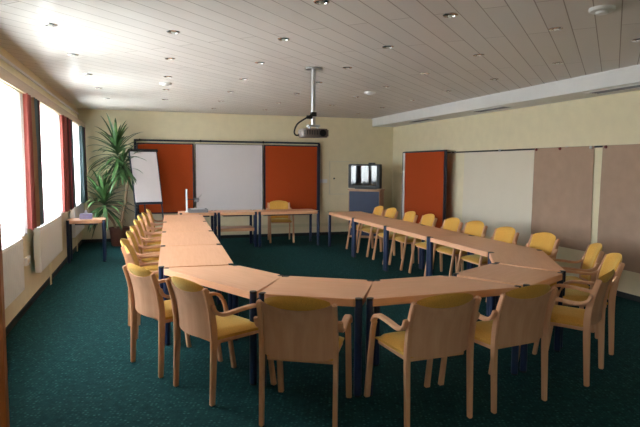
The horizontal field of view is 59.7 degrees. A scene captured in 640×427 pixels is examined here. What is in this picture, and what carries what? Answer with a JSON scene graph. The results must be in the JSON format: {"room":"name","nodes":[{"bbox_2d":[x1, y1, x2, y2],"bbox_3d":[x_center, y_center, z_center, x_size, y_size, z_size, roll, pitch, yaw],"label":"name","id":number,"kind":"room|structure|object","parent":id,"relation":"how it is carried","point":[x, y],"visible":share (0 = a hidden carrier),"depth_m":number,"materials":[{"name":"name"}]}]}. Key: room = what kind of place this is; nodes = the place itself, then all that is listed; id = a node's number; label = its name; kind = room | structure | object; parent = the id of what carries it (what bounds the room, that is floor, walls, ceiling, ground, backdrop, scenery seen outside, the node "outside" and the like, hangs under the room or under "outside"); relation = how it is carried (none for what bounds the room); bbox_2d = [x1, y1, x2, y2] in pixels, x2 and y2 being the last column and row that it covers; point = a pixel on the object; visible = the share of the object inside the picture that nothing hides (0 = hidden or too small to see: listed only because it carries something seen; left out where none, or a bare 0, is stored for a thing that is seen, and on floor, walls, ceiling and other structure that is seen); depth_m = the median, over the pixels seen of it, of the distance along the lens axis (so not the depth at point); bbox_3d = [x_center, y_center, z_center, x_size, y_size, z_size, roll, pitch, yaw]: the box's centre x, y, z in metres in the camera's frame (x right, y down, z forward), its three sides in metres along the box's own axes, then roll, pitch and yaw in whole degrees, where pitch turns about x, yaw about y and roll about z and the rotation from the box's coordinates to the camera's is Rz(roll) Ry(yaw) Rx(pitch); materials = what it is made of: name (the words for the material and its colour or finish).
{"room":"conference room","nodes":[
{"label":"conference room","id":0,"kind":"room"},
{"bbox_2d":[0,46,81,327],"bbox_3d":[-3.048,-0.178,4.868,0.250,2.810,14.300,-1,5,-17],"label":"wall","id":1,"kind":"structure","parent":0,"point":[34,281],"depth_m":6.74,"materials":[{"name":"beige paint"}]},
{"bbox_2d":[0,211,9,426],"bbox_3d":[-1.511,0.478,1.856,0.810,2.040,0.098,-1,5,-17],"label":"door","id":2,"kind":"structure","parent":1,"relation":"in","point":[4,401],"depth_m":1.99,"materials":[{"name":"wood"}]},
{"bbox_2d":[2,238,24,308],"bbox_3d":[-2.805,0.784,4.788,0.124,0.911,2.056,-1,5,-17],"label":"radiator","id":3,"kind":"object","parent":1,"relation":"attached to","point":[12,253],"visible":0.73,"depth_m":5.25,"materials":[{"name":"metal"}]},
{"bbox_2d":[0,82,27,246],"bbox_3d":[-2.840,-0.418,4.891,0.037,1.522,2.460,-1,5,-17],"label":"sheer curtain","id":4,"kind":"object","parent":1,"relation":"hanging from","point":[13,205],"visible":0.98,"depth_m":5.43,"materials":[{"name":"white fabric"}]},
{"bbox_2d":[24,256,30,265],"bbox_3d":[-3.344,0.540,6.363,0.042,0.090,0.200,-1,5,-17],"label":"power outlet","id":5,"kind":"object","parent":1,"relation":"attached to","point":[27,260],"visible":0.95,"depth_m":6.29,"materials":[{"name":"white plastic"}]},
{"bbox_2d":[23,93,44,229],"bbox_3d":[-3.240,-0.580,6.328,0.092,1.450,0.900,-1,5,-17],"label":"drape","id":6,"kind":"object","parent":1,"relation":"hanging from","point":[34,197],"visible":1,"depth_m":6.14,"materials":[{"name":"red fabric"}]},
{"bbox_2d":[0,54,78,114],"bbox_3d":[-2.909,-1.470,4.798,0.024,0.026,14.300,-1,5,-17],"label":"trim","id":7,"kind":"structure","parent":1,"relation":"attached to","point":[3,58],"depth_m":6.87,"materials":[{"name":"white plastic"}]},
{"bbox_2d":[0,66,84,126],"bbox_3d":[-2.854,-1.229,4.836,0.141,0.108,14.300,-1,5,-17],"label":"trim","id":8,"kind":"structure","parent":1,"relation":"attached to","point":[7,77],"depth_m":6.29,"materials":[{"name":"brown wood"}]},
{"bbox_2d":[6,240,81,335],"bbox_3d":[-2.930,1.185,5.024,0.016,0.070,14.300,-1,5,-17],"label":"baseboard","id":9,"kind":"structure","parent":1,"relation":"attached to","point":[35,296],"depth_m":6.72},
{"bbox_2d":[33,215,62,284],"bbox_3d":[-3.646,0.547,7.485,0.124,0.911,1.826,-1,5,-17],"label":"radiator","id":10,"kind":"object","parent":1,"relation":"attached to","point":[47,238],"visible":0.9,"depth_m":7.08,"materials":[{"name":"metal"}]},
{"bbox_2d":[40,105,63,225],"bbox_3d":[-3.680,-0.655,7.584,0.037,1.522,2.164,-1,5,-17],"label":"sheer curtain","id":11,"kind":"object","parent":1,"relation":"hanging from","point":[50,120],"visible":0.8,"depth_m":7.66,"materials":[{"name":"white fabric"}]},
{"bbox_2d":[60,115,75,212],"bbox_3d":[-4.079,-0.802,9.023,0.097,1.480,1.202,-1,5,-17],"label":"drape","id":12,"kind":"object","parent":1,"relation":"hanging from","point":[66,125],"visible":1,"depth_m":8.76,"materials":[{"name":"red fabric"}]},
{"bbox_2d":[69,203,83,251],"bbox_3d":[-4.603,0.277,10.553,0.124,0.911,1.576,-1,5,-17],"label":"radiator","id":13,"kind":"object","parent":1,"relation":"attached to","point":[79,209],"visible":0.66,"depth_m":10.14,"materials":[{"name":"metal"}]},
{"bbox_2d":[72,122,80,204],"bbox_3d":[-4.493,-0.885,10.189,0.037,1.520,1.600,-1,5,-17],"label":"sheer curtain","id":14,"kind":"object","parent":1,"relation":"hanging from","point":[75,127],"visible":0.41,"depth_m":10.50,"materials":[{"name":"white fabric"}]},
{"bbox_2d":[79,126,87,202],"bbox_3d":[-4.727,-0.972,11.101,0.094,1.505,0.649,-1,5,-17],"label":"drape","id":15,"kind":"object","parent":1,"relation":"hanging from","point":[82,143],"visible":0.98,"depth_m":10.91,"materials":[{"name":"teal fabric"}]},
{"bbox_2d":[78,109,392,238],"bbox_3d":[-1.664,-0.857,12.887,7.670,2.810,0.250,-1,5,-17],"label":"wall","id":16,"kind":"structure","parent":0,"point":[349,139],"depth_m":12.69,"materials":[{"name":"beige paint"}]},
{"bbox_2d":[82,231,347,242],"bbox_3d":[-1.634,0.519,12.878,7.170,0.070,0.016,-1,5,-17],"label":"baseboard","id":17,"kind":"structure","parent":16,"relation":"attached to","point":[345,232],"depth_m":12.99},
{"bbox_2d":[134,139,319,143],"bbox_3d":[-1.997,-1.609,12.510,4.140,0.056,0.165,-1,5,-17],"label":"rail","id":18,"kind":"object","parent":16,"relation":"attached to","point":[134,139],"visible":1,"depth_m":12.44,"materials":[{"name":"black plastic"}]},
{"bbox_2d":[134,140,193,219],"bbox_3d":[-3.387,-0.488,12.146,1.253,2.180,0.120,-1,5,-17],"label":"pinboard","id":19,"kind":"object","parent":18,"relation":"hanging from","point":[175,160],"visible":0.62,"depth_m":12.16,"materials":[{"name":"orange fabric"}]},
{"bbox_2d":[195,144,262,210],"bbox_3d":[-2.032,-0.789,12.540,1.510,1.530,0.044,-1,5,-17],"label":"whiteboard","id":20,"kind":"object","parent":18,"relation":"hanging from","point":[227,176],"visible":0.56,"depth_m":12.52,"materials":[{"name":"white plastic"}]},
{"bbox_2d":[210,223,347,227],"bbox_3d":[-0.719,0.287,13.139,5.000,0.070,0.024,-1,5,-17],"label":"trim","id":21,"kind":"structure","parent":16,"relation":"attached to","point":[321,224],"depth_m":13.20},
{"bbox_2d":[329,161,357,194],"bbox_3d":[0.567,-0.860,13.441,0.722,0.802,0.020,-1,5,-17],"label":"hatch","id":22,"kind":"object","parent":16,"relation":"attached to","point":[338,170],"visible":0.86,"depth_m":13.41,"materials":[{"name":"beige paint"}]},
{"bbox_2d":[0,0,639,118],"bbox_3d":[0.505,-1.708,5.842,7.770,0.120,14.900,-1,5,-17],"label":"ceiling","id":23,"kind":"structure","parent":0,"point":[124,44],"depth_m":5.50,"materials":[{"name":"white wood"}]},
{"bbox_2d":[42,22,57,26],"bbox_3d":[-2.221,-1.548,4.585,0.116,0.021,0.116,-1,5,-17],"label":"recessed light","id":24,"kind":"object","parent":23,"relation":"in","point":[48,24],"visible":1,"depth_m":4.57,"materials":[{"name":"silver metal"}]},
{"bbox_2d":[159,82,171,85],"bbox_3d":[-2.177,-1.814,7.845,0.176,0.046,0.176,-1,5,-17],"label":"smoke detector","id":25,"kind":"object","parent":23,"relation":"attached to","point":[160,83],"visible":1,"depth_m":7.80,"materials":[{"name":"white plastic"}]},
{"bbox_2d":[166,30,179,33],"bbox_3d":[-1.266,-1.560,4.808,0.116,0.021,0.116,-1,5,-17],"label":"recessed light","id":26,"kind":"object","parent":23,"relation":"in","point":[167,31],"visible":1,"depth_m":4.79,"materials":[{"name":"silver metal"}]},
{"bbox_2d":[278,37,289,40],"bbox_3d":[-0.328,-1.575,5.057,0.116,0.021,0.116,-1,5,-17],"label":"recessed light","id":27,"kind":"object","parent":23,"relation":"in","point":[280,38],"visible":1,"depth_m":5.04,"materials":[{"name":"silver metal"}]},
{"bbox_2d":[293,67,328,137],"bbox_3d":[-0.107,-1.307,6.572,0.420,0.812,0.295,-1,5,-17],"label":"ceiling projector","id":28,"kind":"object","parent":23,"relation":"hanging from","point":[309,132],"visible":1,"depth_m":6.56,"materials":[{"name":"metal"}]},
{"bbox_2d":[304,130,319,134],"bbox_3d":[-0.061,-0.945,6.499,0.248,0.050,0.008,-1,5,-17],"label":"vent grille","id":29,"kind":"object","parent":28,"relation":"attached to","point":[306,132],"depth_m":6.49,"materials":[{"name":"black plastic"}]},
{"bbox_2d":[313,0,329,4],"bbox_3d":[0.010,-1.474,3.900,0.116,0.021,0.116,-1,5,-17],"label":"recessed light","id":30,"kind":"object","parent":23,"relation":"in","point":[318,2],"visible":1,"depth_m":3.89,"materials":[{"name":"silver metal"}]},
{"bbox_2d":[364,91,375,94],"bbox_3d":[0.775,-1.865,8.656,0.176,0.046,0.176,-1,5,-17],"label":"smoke detector","id":31,"kind":"object","parent":23,"relation":"attached to","point":[366,92],"visible":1,"depth_m":8.61,"materials":[{"name":"white plastic"}]},
{"bbox_2d":[382,45,393,48],"bbox_3d":[0.655,-1.595,5.362,0.116,0.021,0.116,-1,5,-17],"label":"recessed light","id":32,"kind":"object","parent":23,"relation":"in","point":[386,46],"visible":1,"depth_m":5.34,"materials":[{"name":"silver metal"}]},
{"bbox_2d":[443,13,457,17],"bbox_3d":[0.988,-1.495,4.224,0.116,0.021,0.116,-1,5,-17],"label":"recessed light","id":33,"kind":"object","parent":23,"relation":"in","point":[447,15],"visible":1,"depth_m":4.21,"materials":[{"name":"silver metal"}]},
{"bbox_2d":[548,27,563,30],"bbox_3d":[1.956,-1.523,4.618,0.116,0.021,0.116,-1,5,-17],"label":"recessed light","id":34,"kind":"object","parent":23,"relation":"in","point":[552,28],"visible":1,"depth_m":4.60,"materials":[{"name":"silver metal"}]},
{"bbox_2d":[589,5,615,14],"bbox_3d":[2.034,-1.458,4.017,0.176,0.046,0.176,-1,5,-17],"label":"smoke detector","id":35,"kind":"object","parent":23,"relation":"attached to","point":[600,9],"visible":1,"depth_m":3.98,"materials":[{"name":"white plastic"}]},
{"bbox_2d":[6,234,639,426],"bbox_3d":[0.485,1.211,6.092,7.770,0.120,14.900,-1,5,-17],"label":"floor","id":36,"kind":"structure","parent":0,"point":[69,364],"depth_m":4.46,"materials":[{"name":"teal carpet"}]},
{"bbox_2d":[66,217,106,262],"bbox_3d":[-4.025,0.455,9.630,0.620,0.722,0.450,-1,5,-20],"label":"side table","id":37,"kind":"object","parent":36,"relation":"on","point":[94,221],"visible":1,"depth_m":9.50,"materials":[{"name":"brown wood"}]},
{"bbox_2d":[79,210,92,218],"bbox_3d":[-4.045,0.014,9.630,0.200,0.159,0.120,-1,5,-17],"label":"box","id":38,"kind":"object","parent":37,"relation":"on","point":[85,215],"visible":1,"depth_m":9.59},
{"bbox_2d":[86,113,146,245],"bbox_3d":[-4.087,-0.668,11.247,1.223,2.682,1.234,-1,5,-17],"label":"yucca","id":39,"kind":"object","parent":36,"relation":"on","point":[116,232],"visible":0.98,"depth_m":11.24,"materials":[{"name":"plant"}]},
{"bbox_2d":[109,226,129,245],"bbox_3d":[-4.132,0.469,11.493,0.410,0.375,0.410,-1,5,-17],"label":"pot","id":40,"kind":"object","parent":36,"relation":"on","point":[116,233],"depth_m":11.34,"materials":[{"name":"ceramic"}]},
{"bbox_2d":[126,231,160,270],"bbox_3d":[-1.964,0.644,6.678,0.664,0.882,0.570,-1,5,-15],"label":"armchair","id":41,"kind":"object","parent":36,"relation":"on","point":[130,235],"visible":0.33,"depth_m":6.53,"materials":[{"name":"brown wood"}]},
{"bbox_2d":[130,225,160,261],"bbox_3d":[-2.127,0.591,7.284,0.664,0.882,0.570,-1,5,-15],"label":"armchair","id":42,"kind":"object","parent":36,"relation":"on","point":[133,229],"visible":0.32,"depth_m":7.10,"materials":[{"name":"brown wood"}]},
{"bbox_2d":[128,149,163,218],"bbox_3d":[-3.603,-0.344,11.543,0.681,1.973,0.547,-3,6,-33],"label":"flip chart","id":43,"kind":"object","parent":36,"relation":"on","point":[147,187],"visible":0.84,"depth_m":11.43,"materials":[{"name":"paper"}]},
{"bbox_2d":[136,203,162,204],"bbox_3d":[-3.488,-0.199,11.407,0.541,0.030,0.071,-3,6,-33],"label":"tray","id":44,"kind":"object","parent":43,"relation":"on","point":[136,203],"depth_m":11.35,"materials":[{"name":"black metal"}]},
{"bbox_2d":[120,238,171,325],"bbox_3d":[-1.792,0.702,6.011,0.664,0.882,0.570,-1,5,-13],"label":"armchair","id":45,"kind":"object","parent":36,"relation":"on","point":[123,241],"visible":0.18,"depth_m":5.74,"materials":[{"name":"brown wood"}]},
{"bbox_2d":[134,219,161,253],"bbox_3d":[-2.339,0.522,8.064,0.664,0.882,0.570,-1,5,-14],"label":"armchair","id":46,"kind":"object","parent":36,"relation":"on","point":[137,223],"visible":0.44,"depth_m":7.85,"materials":[{"name":"brown wood"}]},
{"bbox_2d":[125,244,171,338],"bbox_3d":[-1.595,0.740,5.581,0.664,0.882,0.570,-1,5,-15],"label":"armchair","id":47,"kind":"object","parent":36,"relation":"on","point":[132,257],"visible":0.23,"depth_m":5.36,"materials":[{"name":"brown wood"}]},
{"bbox_2d":[137,215,162,245],"bbox_3d":[-2.496,0.466,8.703,0.664,0.882,0.570,-1,5,-16],"label":"armchair","id":48,"kind":"object","parent":36,"relation":"on","point":[140,218],"visible":0.34,"depth_m":8.50,"materials":[{"name":"brown wood"}]},
{"bbox_2d":[142,212,162,237],"bbox_3d":[-2.626,0.412,9.321,0.664,0.882,0.570,-1,5,-14],"label":"armchair","id":49,"kind":"object","parent":36,"relation":"on","point":[148,224],"visible":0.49,"depth_m":9.19,"materials":[{"name":"brown wood"}]},
{"bbox_2d":[146,209,162,231],"bbox_3d":[-2.758,0.355,9.979,0.664,0.882,0.570,-1,5,-15],"label":"armchair","id":50,"kind":"object","parent":36,"relation":"on","point":[151,219],"visible":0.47,"depth_m":9.73,"materials":[{"name":"brown wood"}]},
{"bbox_2d":[122,263,222,377],"bbox_3d":[-1.246,0.821,4.666,0.664,0.882,0.570,-4,7,-44],"label":"armchair","id":51,"kind":"object","parent":36,"relation":"on","point":[146,295],"visible":0.73,"depth_m":4.42,"materials":[{"name":"beige wood"}]},
{"bbox_2d":[163,214,205,221],"bbox_3d":[-2.432,0.436,9.979,0.700,0.722,1.392,-1,5,-15],"label":"conference table","id":52,"kind":"object","parent":36,"relation":"on","point":[187,217],"visible":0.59,"depth_m":9.84,"materials":[{"name":"brown wood"}]},
{"bbox_2d":[162,221,211,231],"bbox_3d":[-2.068,0.554,8.632,0.700,0.722,1.392,-1,5,-15],"label":"conference table","id":53,"kind":"object","parent":36,"relation":"on","point":[201,225],"visible":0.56,"depth_m":8.54,"materials":[{"name":"brown wood"}]},
{"bbox_2d":[161,231,220,291],"bbox_3d":[-1.705,0.672,7.285,0.700,0.722,1.392,-1,5,-15],"label":"conference table","id":54,"kind":"object","parent":36,"relation":"on","point":[189,237],"visible":0.58,"depth_m":7.16,"materials":[{"name":"brown wood"}]},
{"bbox_2d":[158,244,233,309],"bbox_3d":[-1.341,0.790,5.939,0.700,0.722,1.392,-1,5,-15],"label":"conference table","id":55,"kind":"object","parent":36,"relation":"on","point":[182,255],"visible":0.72,"depth_m":5.71,"materials":[{"name":"brown wood"}]},
{"bbox_2d":[178,210,216,236],"bbox_3d":[-2.481,0.325,11.259,0.720,0.722,0.600,-1,5,-17],"label":"desk","id":56,"kind":"object","parent":36,"relation":"on","point":[211,213],"visible":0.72,"depth_m":11.07,"materials":[{"name":"brown wood"}]},
{"bbox_2d":[185,189,207,212],"bbox_3d":[-2.476,-0.257,11.147,0.435,0.460,0.340,-1,5,-17],"label":"projector","id":57,"kind":"object","parent":56,"relation":"on","point":[190,210],"visible":1,"depth_m":11.08,"materials":[{"name":"white plastic"}]},
{"bbox_2d":[165,276,276,405],"bbox_3d":[-0.750,0.868,4.161,0.570,0.882,0.664,5,7,44],"label":"armchair","id":58,"kind":"object","parent":36,"relation":"on","point":[194,312],"visible":0.91,"depth_m":3.97,"materials":[{"name":"brown wood"}]},
{"bbox_2d":[163,265,283,384],"bbox_3d":[-0.765,0.885,4.867,0.606,0.722,1.343,-4,7,-45],"label":"table","id":59,"kind":"object","parent":36,"relation":"on","point":[236,280],"visible":0.81,"depth_m":4.68,"materials":[{"name":"brown wood"}]},
{"bbox_2d":[214,210,256,246],"bbox_3d":[-1.744,0.310,11.498,0.800,0.722,0.620,-1,5,-17],"label":"desk","id":60,"kind":"object","parent":36,"relation":"on","point":[224,213],"visible":0.84,"depth_m":11.31,"materials":[{"name":"brown wood"}]},
{"bbox_2d":[217,225,253,231],"bbox_3d":[-1.744,0.311,11.499,0.720,0.060,0.480,-1,5,-17],"label":"shelf","id":61,"kind":"object","parent":60,"relation":"attached to","point":[222,228],"depth_m":11.33,"materials":[{"name":"brown wood"}]},
{"bbox_2d":[266,200,294,242],"bbox_3d":[-0.876,0.170,12.277,0.570,0.882,0.664,-1,5,-11],"label":"armchair","id":62,"kind":"object","parent":36,"relation":"on","point":[278,204],"visible":0.66,"depth_m":12.44,"materials":[{"name":"brown wood"}]},
{"bbox_2d":[253,209,319,246],"bbox_3d":[-0.715,0.293,11.776,1.300,0.722,0.620,-1,5,-17],"label":"desk","id":63,"kind":"object","parent":36,"relation":"on","point":[274,212],"visible":0.93,"depth_m":11.60,"materials":[{"name":"brown wood"}]},
{"bbox_2d":[264,144,320,235],"bbox_3d":[-0.638,-0.543,12.998,1.343,2.180,0.120,-1,5,-17],"label":"pinboard","id":64,"kind":"object","parent":36,"relation":"on","point":[291,172],"visible":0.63,"depth_m":12.96,"materials":[{"name":"orange fabric"}]},
{"bbox_2d":[254,296,352,426],"bbox_3d":[-0.095,0.910,3.719,0.570,0.882,0.664,1,5,11],"label":"armchair","id":65,"kind":"object","parent":36,"relation":"on","point":[290,328],"visible":1,"depth_m":3.46,"materials":[{"name":"brown wood"}]},
{"bbox_2d":[259,276,372,396],"bbox_3d":[-0.009,0.930,4.405,0.782,0.722,0.700,1,5,12],"label":"table","id":66,"kind":"object","parent":36,"relation":"on","point":[342,292],"visible":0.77,"depth_m":4.16,"materials":[{"name":"brown wood"}]},
{"bbox_2d":[328,211,383,256],"bbox_3d":[0.707,0.375,10.931,0.700,0.722,1.392,-1,5,-18],"label":"conference table","id":67,"kind":"object","parent":36,"relation":"on","point":[349,215],"visible":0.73,"depth_m":10.90,"materials":[{"name":"brown wood"}]},
{"bbox_2d":[346,206,384,251],"bbox_3d":[0.906,0.293,10.988,0.664,0.882,0.570,-1,5,-14],"label":"armchair","id":68,"kind":"object","parent":36,"relation":"on","point":[378,210],"visible":0.36,"depth_m":10.97,"materials":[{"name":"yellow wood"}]},
{"bbox_2d":[348,188,384,238],"bbox_3d":[1.080,-0.010,13.053,0.780,1.130,0.466,2,5,19],"label":"base cabinet","id":69,"kind":"object","parent":36,"relation":"on","point":[363,200],"visible":0.61,"depth_m":12.83,"materials":[{"name":"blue wood"}]},
{"bbox_2d":[348,164,381,188],"bbox_3d":[1.091,-0.860,12.978,0.770,0.575,0.471,3,5,25],"label":"television","id":70,"kind":"object","parent":69,"relation":"on","point":[360,176],"visible":1,"depth_m":12.76,"materials":[{"name":"black plastic"}]},
{"bbox_2d":[356,208,398,256],"bbox_3d":[1.095,0.335,10.515,0.664,0.882,0.570,-1,5,-17],"label":"armchair","id":71,"kind":"object","parent":36,"relation":"on","point":[390,212],"visible":0.43,"depth_m":10.40,"materials":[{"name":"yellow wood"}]},
{"bbox_2d":[353,217,421,270],"bbox_3d":[1.136,0.492,9.603,0.700,0.722,1.392,-1,5,-18],"label":"conference table","id":72,"kind":"object","parent":36,"relation":"on","point":[379,222],"visible":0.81,"depth_m":9.44,"materials":[{"name":"brown wood"}]},
{"bbox_2d":[372,211,417,263],"bbox_3d":[1.319,0.404,9.728,0.664,0.882,0.570,-1,5,-15],"label":"armchair","id":73,"kind":"object","parent":36,"relation":"on","point":[409,216],"visible":0.39,"depth_m":9.80,"materials":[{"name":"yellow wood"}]},
{"bbox_2d":[388,214,436,270],"bbox_3d":[1.543,0.449,9.213,0.664,0.882,0.570,-1,5,-15],"label":"armchair","id":74,"kind":"object","parent":36,"relation":"on","point":[427,219],"visible":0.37,"depth_m":9.15,"materials":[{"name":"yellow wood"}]},
{"bbox_2d":[364,293,481,426],"bbox_3d":[0.692,0.908,3.798,0.570,0.882,0.664,-2,5,-21],"label":"armchair","id":75,"kind":"object","parent":36,"relation":"on","point":[444,325],"visible":1,"depth_m":3.55,"materials":[{"name":"brown wood"}]},
{"bbox_2d":[401,150,446,227],"bbox_3d":[2.177,-0.332,11.864,0.400,1.991,1.915,-1,5,-17],"label":"pinboard","id":76,"kind":"object","parent":36,"relation":"on","point":[424,173],"visible":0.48,"depth_m":11.70,"materials":[{"name":"orange fabric"}]},
{"bbox_2d":[385,225,470,275],"bbox_3d":[1.565,0.608,8.276,0.700,0.722,1.392,-1,5,-18],"label":"conference table","id":77,"kind":"object","parent":36,"relation":"on","point":[423,232],"visible":0.8,"depth_m":8.24,"materials":[{"name":"brown wood"}]},
{"bbox_2d":[408,218,462,276],"bbox_3d":[1.778,0.510,8.526,0.664,0.882,0.570,-1,5,-17],"label":"armchair","id":78,"kind":"object","parent":36,"relation":"on","point":[452,224],"visible":0.41,"depth_m":8.59,"materials":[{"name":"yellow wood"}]},
{"bbox_2d":[365,275,520,396],"bbox_3d":[0.873,0.928,4.500,1.343,0.722,0.606,-1,5,-20],"label":"table","id":79,"kind":"object","parent":36,"relation":"on","point":[383,292],"visible":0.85,"depth_m":4.35,"materials":[{"name":"brown wood"}]},
{"bbox_2d":[433,221,487,275],"bbox_3d":[2.002,0.553,8.043,0.664,0.882,0.570,-1,5,-19],"label":"armchair","id":80,"kind":"object","parent":36,"relation":"on","point":[476,228],"visible":0.35,"depth_m":8.02,"materials":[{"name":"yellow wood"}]},
{"bbox_2d":[428,235,538,315],"bbox_3d":[1.993,0.725,6.948,0.700,0.722,1.392,-1,5,-18],"label":"conference table","id":81,"kind":"object","parent":36,"relation":"on","point":[473,244],"visible":0.65,"depth_m":6.88,"materials":[{"name":"brown wood"}]},
{"bbox_2d":[456,226,518,298],"bbox_3d":[2.183,0.618,7.294,0.664,0.882,0.570,-1,5,-15],"label":"armchair","id":82,"kind":"object","parent":36,"relation":"on","point":[506,234],"visible":0.31,"depth_m":7.29,"materials":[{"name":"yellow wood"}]},
{"bbox_2d":[438,284,557,413],"bbox_3d":[1.293,0.890,4.055,0.570,0.882,0.664,-2,5,-26],"label":"armchair","id":83,"kind":"object","parent":36,"relation":"on","point":[522,315],"visible":0.82,"depth_m":3.79,"materials":[{"name":"brown wood"}]},
{"bbox_2d":[453,263,563,372],"bbox_3d":[1.680,0.890,4.998,0.700,0.722,0.782,5,7,43],"label":"table","id":84,"kind":"object","parent":36,"relation":"on","point":[493,272],"visible":0.67,"depth_m":4.92,"materials":[{"name":"brown wood"}]},
{"bbox_2d":[485,232,559,301],"bbox_3d":[2.433,0.674,6.662,0.664,0.882,0.570,-1,5,-16],"label":"armchair","id":85,"kind":"object","parent":36,"relation":"on","point":[547,242],"visible":0.33,"depth_m":6.67,"materials":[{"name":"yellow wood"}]},
{"bbox_2d":[487,250,565,348],"bbox_3d":[2.092,0.824,5.809,0.606,0.722,1.343,1,5,13],"label":"table","id":86,"kind":"object","parent":36,"relation":"on","point":[535,259],"visible":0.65,"depth_m":5.65,"materials":[{"name":"brown wood"}]},
{"bbox_2d":[518,269,615,386],"bbox_3d":[2.006,0.853,4.545,0.664,0.882,0.570,4,6,39],"label":"armchair","id":87,"kind":"object","parent":36,"relation":"on","point":[594,312],"visible":0.7,"depth_m":4.32,"materials":[{"name":"brown wood"}]},
{"bbox_2d":[550,243,603,332],"bbox_3d":[2.587,0.742,5.883,0.664,0.882,0.570,1,5,13],"label":"armchair","id":88,"kind":"object","parent":36,"relation":"on","point":[591,260],"visible":0.48,"depth_m":5.77,"materials":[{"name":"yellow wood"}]},
{"bbox_2d":[548,253,624,354],"bbox_3d":[2.428,0.798,5.218,0.664,0.882,0.570,1,5,13],"label":"armchair","id":89,"kind":"object","parent":36,"relation":"on","point":[610,261],"visible":0.67,"depth_m":5.01,"materials":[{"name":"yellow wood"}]},
{"bbox_2d":[392,90,639,295],"bbox_3d":[4.038,-0.319,7.066,0.250,2.810,14.300,-1,5,-17],"label":"wall","id":90,"kind":"structure","parent":0,"point":[612,119],"depth_m":8.70,"materials":[{"name":"beige paint"}]},
{"bbox_2d":[372,64,639,126],"bbox_3d":[3.652,-1.617,6.832,0.576,0.190,14.300,-1,5,-17],"label":"beam","id":91,"kind":"structure","parent":90,"relation":"attached to","point":[575,88],"depth_m":8.14,"materials":[{"name":"white paint"}]},
{"bbox_2d":[409,119,435,122],"bbox_3d":[2.112,-1.939,11.632,0.220,0.011,0.920,-1,5,-17],"label":"air vent","id":92,"kind":"object","parent":91,"relation":"attached to","point":[421,120],"visible":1,"depth_m":11.56,"materials":[{"name":"grey metal"}]},
{"bbox_2d":[471,106,512,111],"bbox_3d":[2.854,-1.730,9.253,0.220,0.011,0.920,-1,5,-17],"label":"air vent","id":93,"kind":"object","parent":91,"relation":"attached to","point":[500,107],"visible":1,"depth_m":9.22,"materials":[{"name":"grey metal"}]},
{"bbox_2d":[586,84,639,93],"bbox_3d":[3.641,-1.508,6.732,0.220,0.011,0.920,-1,5,-17],"label":"air vent","id":94,"kind":"object","parent":91,"relation":"attached to","point":[635,85],"visible":1,"depth_m":6.78,"materials":[{"name":"grey metal"}]},
{"bbox_2d":[447,144,626,152],"bbox_3d":[3.368,-1.010,8.741,0.011,0.038,5.400,-1,5,-17],"label":"hanging rail","id":95,"kind":"object","parent":90,"relation":"attached to","point":[626,144],"visible":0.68,"depth_m":9.47,"materials":[{"name":"black plastic"}]},
{"bbox_2d":[462,150,534,243],"bbox_3d":[3.062,-0.327,9.767,0.009,1.511,2.081,-1,5,-17],"label":"wall panel","id":96,"kind":"object","parent":95,"relation":"hanging from","point":[497,186],"visible":0.89,"depth_m":9.62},
{"bbox_2d":[531,146,593,250],"bbox_3d":[3.539,-0.243,8.210,0.016,1.455,1.257,-1,5,-17],"label":"wall panel","id":97,"kind":"object","parent":95,"relation":"hanging from","point":[562,195],"visible":0.94,"depth_m":8.12,"materials":[{"name":"beige fabric"}]},
{"bbox_2d":[597,144,639,272],"bbox_3d":[3.953,-0.057,6.889,0.018,1.597,1.308,-1,5,-17],"label":"wall panel","id":98,"kind":"object","parent":95,"relation":"hanging from","point":[619,204],"visible":0.88,"depth_m":7.15,"materials":[{"name":"beige fabric"}]},
{"bbox_2d":[587,284,639,301],"bbox_3d":[3.901,1.048,7.144,0.016,0.070,14.300,-1,5,-17],"label":"baseboard","id":99,"kind":"structure","parent":90,"relation":"attached to","point":[619,293],"depth_m":7.09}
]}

